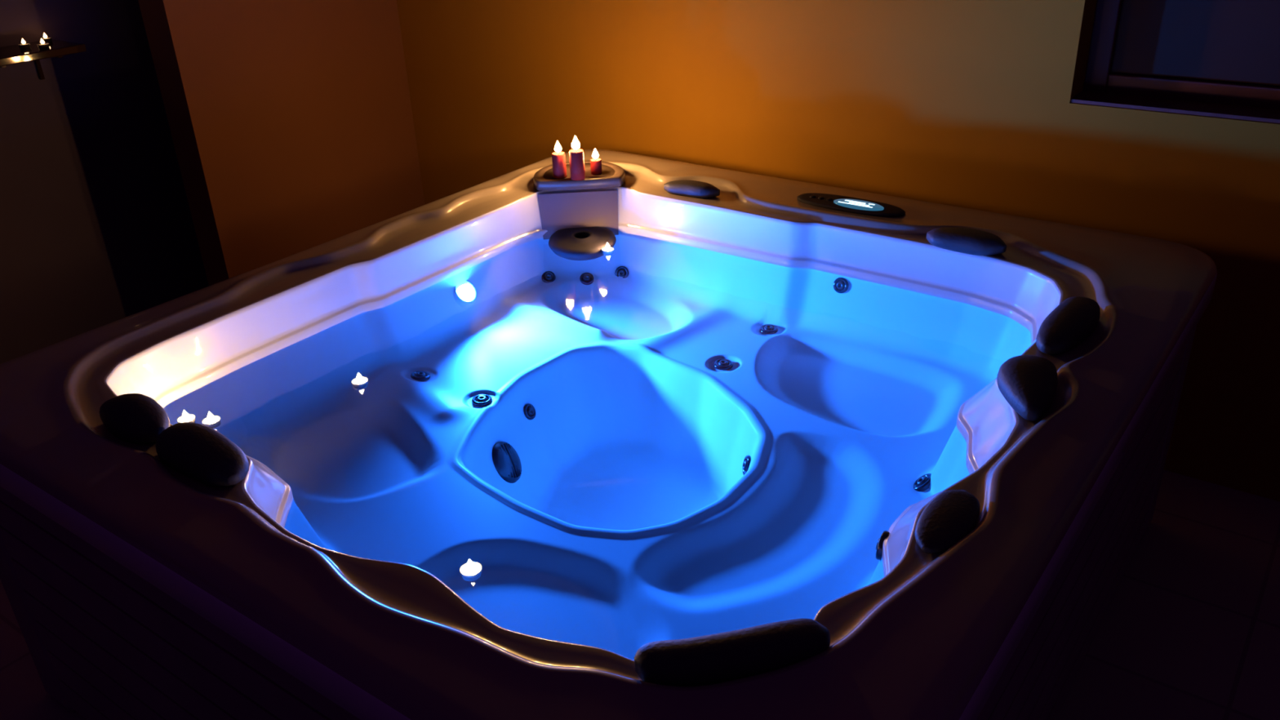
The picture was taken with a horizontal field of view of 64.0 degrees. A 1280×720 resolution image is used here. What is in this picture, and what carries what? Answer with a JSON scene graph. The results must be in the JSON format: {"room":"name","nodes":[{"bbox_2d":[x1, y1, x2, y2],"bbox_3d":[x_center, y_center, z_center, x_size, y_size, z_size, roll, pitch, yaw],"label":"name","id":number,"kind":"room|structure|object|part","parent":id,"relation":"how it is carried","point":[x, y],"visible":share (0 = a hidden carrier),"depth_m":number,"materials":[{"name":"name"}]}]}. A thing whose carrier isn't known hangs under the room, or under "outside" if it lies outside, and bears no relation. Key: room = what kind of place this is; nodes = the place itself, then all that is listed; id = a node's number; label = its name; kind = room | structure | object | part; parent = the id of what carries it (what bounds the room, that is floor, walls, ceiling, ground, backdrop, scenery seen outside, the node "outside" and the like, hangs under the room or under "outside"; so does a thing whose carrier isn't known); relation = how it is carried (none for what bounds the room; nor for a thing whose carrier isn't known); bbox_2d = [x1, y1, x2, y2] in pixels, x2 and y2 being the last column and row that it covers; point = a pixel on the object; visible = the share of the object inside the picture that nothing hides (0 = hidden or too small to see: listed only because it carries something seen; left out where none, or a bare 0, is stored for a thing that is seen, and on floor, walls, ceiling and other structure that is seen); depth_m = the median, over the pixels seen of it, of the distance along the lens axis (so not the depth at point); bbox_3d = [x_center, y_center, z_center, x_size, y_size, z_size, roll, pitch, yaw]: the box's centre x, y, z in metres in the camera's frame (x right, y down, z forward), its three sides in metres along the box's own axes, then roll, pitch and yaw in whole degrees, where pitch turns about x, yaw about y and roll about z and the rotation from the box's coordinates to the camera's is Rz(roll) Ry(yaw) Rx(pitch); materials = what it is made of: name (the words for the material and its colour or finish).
{"room":"hot tub room","nodes":[
{"label":"hot tub room","id":0,"kind":"room"},
{"bbox_2d":[17,43,30,48],"bbox_3d":[-2.454,-1.252,4.084,0.043,0.015,0.043,16,32,33],"label":"cup","id":1,"kind":"object","parent":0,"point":[24,46],"depth_m":4.07,"materials":[{"name":"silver metal"}]},
{"bbox_2d":[37,43,49,48],"bbox_3d":[-2.369,-1.247,4.067,0.043,0.015,0.043,16,32,33],"label":"cup","id":2,"kind":"object","parent":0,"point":[42,46],"depth_m":4.05,"materials":[{"name":"silver metal"}]},
{"bbox_2d":[40,37,52,43],"bbox_3d":[-2.435,-1.311,4.199,0.043,0.015,0.043,16,32,33],"label":"cup","id":3,"kind":"object","parent":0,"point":[46,39],"depth_m":4.19,"materials":[{"name":"silver metal"}]},
{"bbox_2d":[0,0,208,364],"bbox_3d":[-2.804,-0.961,3.569,0.590,2.700,5.600,16,32,33],"label":"wall","id":4,"kind":"structure","parent":0,"point":[97,229],"depth_m":4.52,"materials":[{"name":"paint"}]},
{"bbox_2d":[0,39,86,79],"bbox_3d":[-2.451,-1.171,4.106,0.280,0.150,0.360,16,32,33],"label":"wall shelf","id":5,"kind":"object","parent":4,"relation":"attached to","point":[9,55],"visible":0.89,"depth_m":4.05,"materials":[{"name":"brown wood"}]},
{"bbox_2d":[17,38,30,48],"bbox_3d":[-2.455,-1.263,4.079,0.043,0.038,0.043,16,32,33],"label":"tealight","id":6,"kind":"object","parent":5,"relation":"on","point":[24,46],"visible":1,"depth_m":4.07,"materials":[{"name":"white wax"}]},
{"bbox_3d":[-2.454,-1.224,4.079,0.280,0.030,0.360,16,32,33],"label":"shelf","id":7,"kind":"part","parent":5,"relation":"part of","materials":[{"name":"brown wood"}]},
{"bbox_2d":[37,37,49,48],"bbox_3d":[-2.369,-1.258,4.061,0.043,0.038,0.043,16,32,33],"label":"tealight","id":8,"kind":"object","parent":5,"relation":"on","point":[42,45],"visible":1,"depth_m":4.05,"materials":[{"name":"white wax"}]},
{"bbox_2d":[40,32,52,43],"bbox_3d":[-2.435,-1.322,4.194,0.043,0.038,0.043,16,32,33],"label":"tealight","id":9,"kind":"object","parent":5,"relation":"on","point":[46,39],"visible":0.92,"depth_m":4.19,"materials":[{"name":"white wax"}]},
{"bbox_2d":[137,0,425,285],"bbox_3d":[-2.681,-0.746,3.134,0.180,2.700,4.960,16,32,33],"label":"wall","id":10,"kind":"structure","parent":0,"point":[291,122],"depth_m":4.51,"materials":[{"name":"paint"}]},
{"bbox_2d":[601,247,613,255],"bbox_3d":[-0.110,-0.372,3.502,0.043,0.015,0.043,16,32,33],"label":"cup","id":11,"kind":"object","parent":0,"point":[607,251],"depth_m":3.49,"materials":[{"name":"silver metal"}]},
{"bbox_2d":[0,470,1279,719],"bbox_3d":[-1.107,0.772,3.105,8.400,0.100,5.800,16,32,33],"label":"floor","id":12,"kind":"structure","parent":0,"point":[1190,628],"depth_m":2.84,"materials":[{"name":"tile"}]},
{"bbox_2d":[0,149,1217,719],"bbox_3d":[-0.009,0.276,2.800,2.336,0.976,2.481,16,32,33],"label":"hot tub","id":13,"kind":"object","parent":12,"relation":"on","point":[786,449],"visible":1,"depth_m":2.49,"materials":[{"name":"white plastic"}]},
{"bbox_3d":[-1.520,0.522,2.600,0.162,0.834,0.162,16,32,33],"label":"corner post","id":14,"kind":"part","parent":13,"relation":"part of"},
{"bbox_2d":[98,393,169,444],"bbox_3d":[-1.084,0.129,2.208,0.207,0.096,0.105,16,32,33],"label":"pillow","id":15,"kind":"object","parent":13,"relation":"on","point":[128,418],"depth_m":2.17,"materials":[{"name":"grey plastic"}]},
{"bbox_2d":[155,422,248,487],"bbox_3d":[-0.880,0.192,2.070,0.270,0.088,0.111,16,32,33],"label":"pillow","id":16,"kind":"object","parent":13,"relation":"on","point":[197,455],"depth_m":2.03,"materials":[{"name":"grey plastic"}]},
{"bbox_2d":[453,280,477,307],"bbox_3d":[-0.591,-0.219,3.406,0.087,0.098,0.098,16,32,33],"label":"lamp","id":17,"kind":"object","parent":13,"relation":"attached to","point":[464,292],"depth_m":3.39,"materials":[{"name":"white"}]},
{"bbox_2d":[497,443,521,477],"bbox_3d":[-0.373,0.289,2.945,0.014,0.104,0.092,-24,-5,24],"label":"grille","id":18,"kind":"object","parent":13,"relation":"attached to","point":[509,465],"depth_m":2.93,"materials":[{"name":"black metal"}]},
{"bbox_2d":[551,141,566,178],"bbox_3d":[-0.286,-0.710,3.612,0.048,0.130,0.048,16,32,33],"label":"pillar candle","id":19,"kind":"object","parent":13,"relation":"on","point":[558,157],"visible":1,"depth_m":3.60,"materials":[{"name":"red wax"}]},
{"bbox_2d":[568,135,585,180],"bbox_3d":[-0.222,-0.710,3.580,0.052,0.153,0.052,16,32,33],"label":"pillar candle","id":20,"kind":"object","parent":13,"relation":"on","point":[576,158],"visible":1,"depth_m":3.57,"materials":[{"name":"red wax"}]},
{"bbox_3d":[-0.221,-0.675,3.723,0.330,0.036,0.256,-3,27,-2],"label":"filter lid","id":21,"kind":"part","parent":13,"relation":"part of","materials":[{"name":"grey plastic"}]},
{"bbox_2d":[574,231,589,238],"bbox_3d":[-0.202,-0.423,3.582,0.051,0.032,0.051,20,39,30],"label":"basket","id":22,"kind":"object","parent":13,"relation":"on","point":[577,234],"depth_m":3.60,"materials":[{"name":"black plastic"}]},
{"bbox_3d":[-0.006,0.348,2.836,2.265,0.814,2.410,16,32,33],"label":"cabinet panel","id":23,"kind":"part","parent":13,"relation":"part of","materials":[{"name":"brown wood"}]},
{"bbox_2d":[590,148,602,174],"bbox_3d":[-0.157,-0.708,3.640,0.040,0.091,0.040,16,32,33],"label":"pillar candle","id":24,"kind":"object","parent":13,"relation":"on","point":[595,162],"visible":1,"depth_m":3.63,"materials":[{"name":"red wax"}]},
{"bbox_2d":[663,180,719,198],"bbox_3d":[0.180,-0.589,3.531,0.205,0.053,0.087,16,32,33],"label":"pillow","id":25,"kind":"object","parent":13,"relation":"on","point":[673,188],"depth_m":3.50,"materials":[{"name":"grey plastic"}]},
{"bbox_2d":[634,618,830,686],"bbox_3d":[0.140,0.434,1.508,0.297,0.064,0.081,-7,27,-8],"label":"pillow","id":26,"kind":"object","parent":13,"relation":"on","point":[793,652],"depth_m":1.48,"materials":[{"name":"grey plastic"}]},
{"bbox_3d":[0.674,-0.498,3.291,0.370,0.016,0.120,16,32,33],"label":"control panel","id":27,"kind":"part","parent":13,"relation":"part of","materials":[{"name":"grey plastic"}]},
{"bbox_2d":[914,489,980,553],"bbox_3d":[0.539,0.282,1.795,0.092,0.032,0.198,16,32,33],"label":"pillow","id":28,"kind":"object","parent":13,"relation":"on","point":[949,522],"depth_m":1.77,"materials":[{"name":"grey plastic"}]},
{"bbox_2d":[926,226,1006,255],"bbox_3d":[0.952,-0.347,2.986,0.233,0.061,0.112,16,32,33],"label":"pillow","id":29,"kind":"object","parent":13,"relation":"on","point":[940,241],"depth_m":2.96,"materials":[{"name":"grey plastic"}]},
{"bbox_2d":[996,355,1057,421],"bbox_3d":[0.827,0.054,2.199,0.137,0.072,0.248,16,32,33],"label":"pillow","id":30,"kind":"object","parent":13,"relation":"on","point":[1027,385],"depth_m":2.16,"materials":[{"name":"grey plastic"}]},
{"bbox_2d":[1035,296,1100,354],"bbox_3d":[1.026,-0.083,2.451,0.107,0.069,0.312,16,32,33],"label":"pillow","id":31,"kind":"object","parent":13,"relation":"on","point":[1073,327],"depth_m":2.40,"materials":[{"name":"grey plastic"}]},
{"bbox_3d":[1.507,0.156,3.063,0.162,0.834,0.162,16,32,33],"label":"corner post","id":32,"kind":"part","parent":13,"relation":"part of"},
{"label":"water","id":33,"kind":"object","parent":13,"relation":"in","visible":0},
{"bbox_2d":[177,410,195,422],"bbox_3d":[-1.132,0.142,2.551,0.043,0.038,0.043,16,32,33],"label":"tealight","id":34,"kind":"object","parent":33,"relation":"on","point":[185,417],"visible":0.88,"depth_m":2.55,"materials":[{"name":"white wax"}]},
{"bbox_2d":[202,412,220,428],"bbox_3d":[-1.064,0.145,2.539,0.043,0.038,0.043,16,32,33],"label":"tealight","id":35,"kind":"object","parent":33,"relation":"on","point":[212,421],"visible":0.98,"depth_m":2.54,"materials":[{"name":"white wax"}]},
{"bbox_2d":[351,373,368,389],"bbox_3d":[-0.739,0.051,2.697,0.043,0.038,0.043,16,32,33],"label":"tealight","id":36,"kind":"object","parent":33,"relation":"on","point":[360,382],"visible":1,"depth_m":2.69,"materials":[{"name":"white wax"}]},
{"bbox_2d":[459,559,481,581],"bbox_3d":[-0.327,0.399,1.975,0.043,0.038,0.043,16,32,33],"label":"tealight","id":37,"kind":"object","parent":33,"relation":"on","point":[471,571],"visible":1,"depth_m":1.97,"materials":[{"name":"white wax"}]},
{"bbox_2d":[601,243,613,255],"bbox_3d":[-0.110,-0.383,3.496,0.043,0.038,0.043,16,32,33],"label":"tealight","id":38,"kind":"object","parent":33,"relation":"on","point":[608,251],"visible":1,"depth_m":3.49,"materials":[{"name":"white wax"}]},
{"bbox_2d":[396,0,1279,501],"bbox_3d":[1.184,-1.076,3.455,5.960,2.700,0.300,16,32,33],"label":"wall","id":39,"kind":"structure","parent":0,"point":[966,104],"depth_m":3.56,"materials":[{"name":"paint"}]},
{"bbox_2d":[1070,0,1279,124],"bbox_3d":[1.968,-1.172,2.687,1.410,1.095,0.195,16,32,33],"label":"window","id":40,"kind":"structure","parent":39,"relation":"in","point":[1220,59],"depth_m":3.13,"materials":[{"name":"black glass"}]},
{"bbox_3d":[1.972,-0.678,2.910,1.410,0.012,0.135,16,32,33],"label":"sill","id":41,"kind":"part","parent":40,"relation":"part of","materials":[{"name":"brown wood"}]},
{"bbox_3d":[2.007,-1.197,2.733,1.290,0.975,0.007,16,32,33],"label":"pane","id":42,"kind":"part","parent":40,"relation":"part of","materials":[{"name":"clear glass"}]}
]}

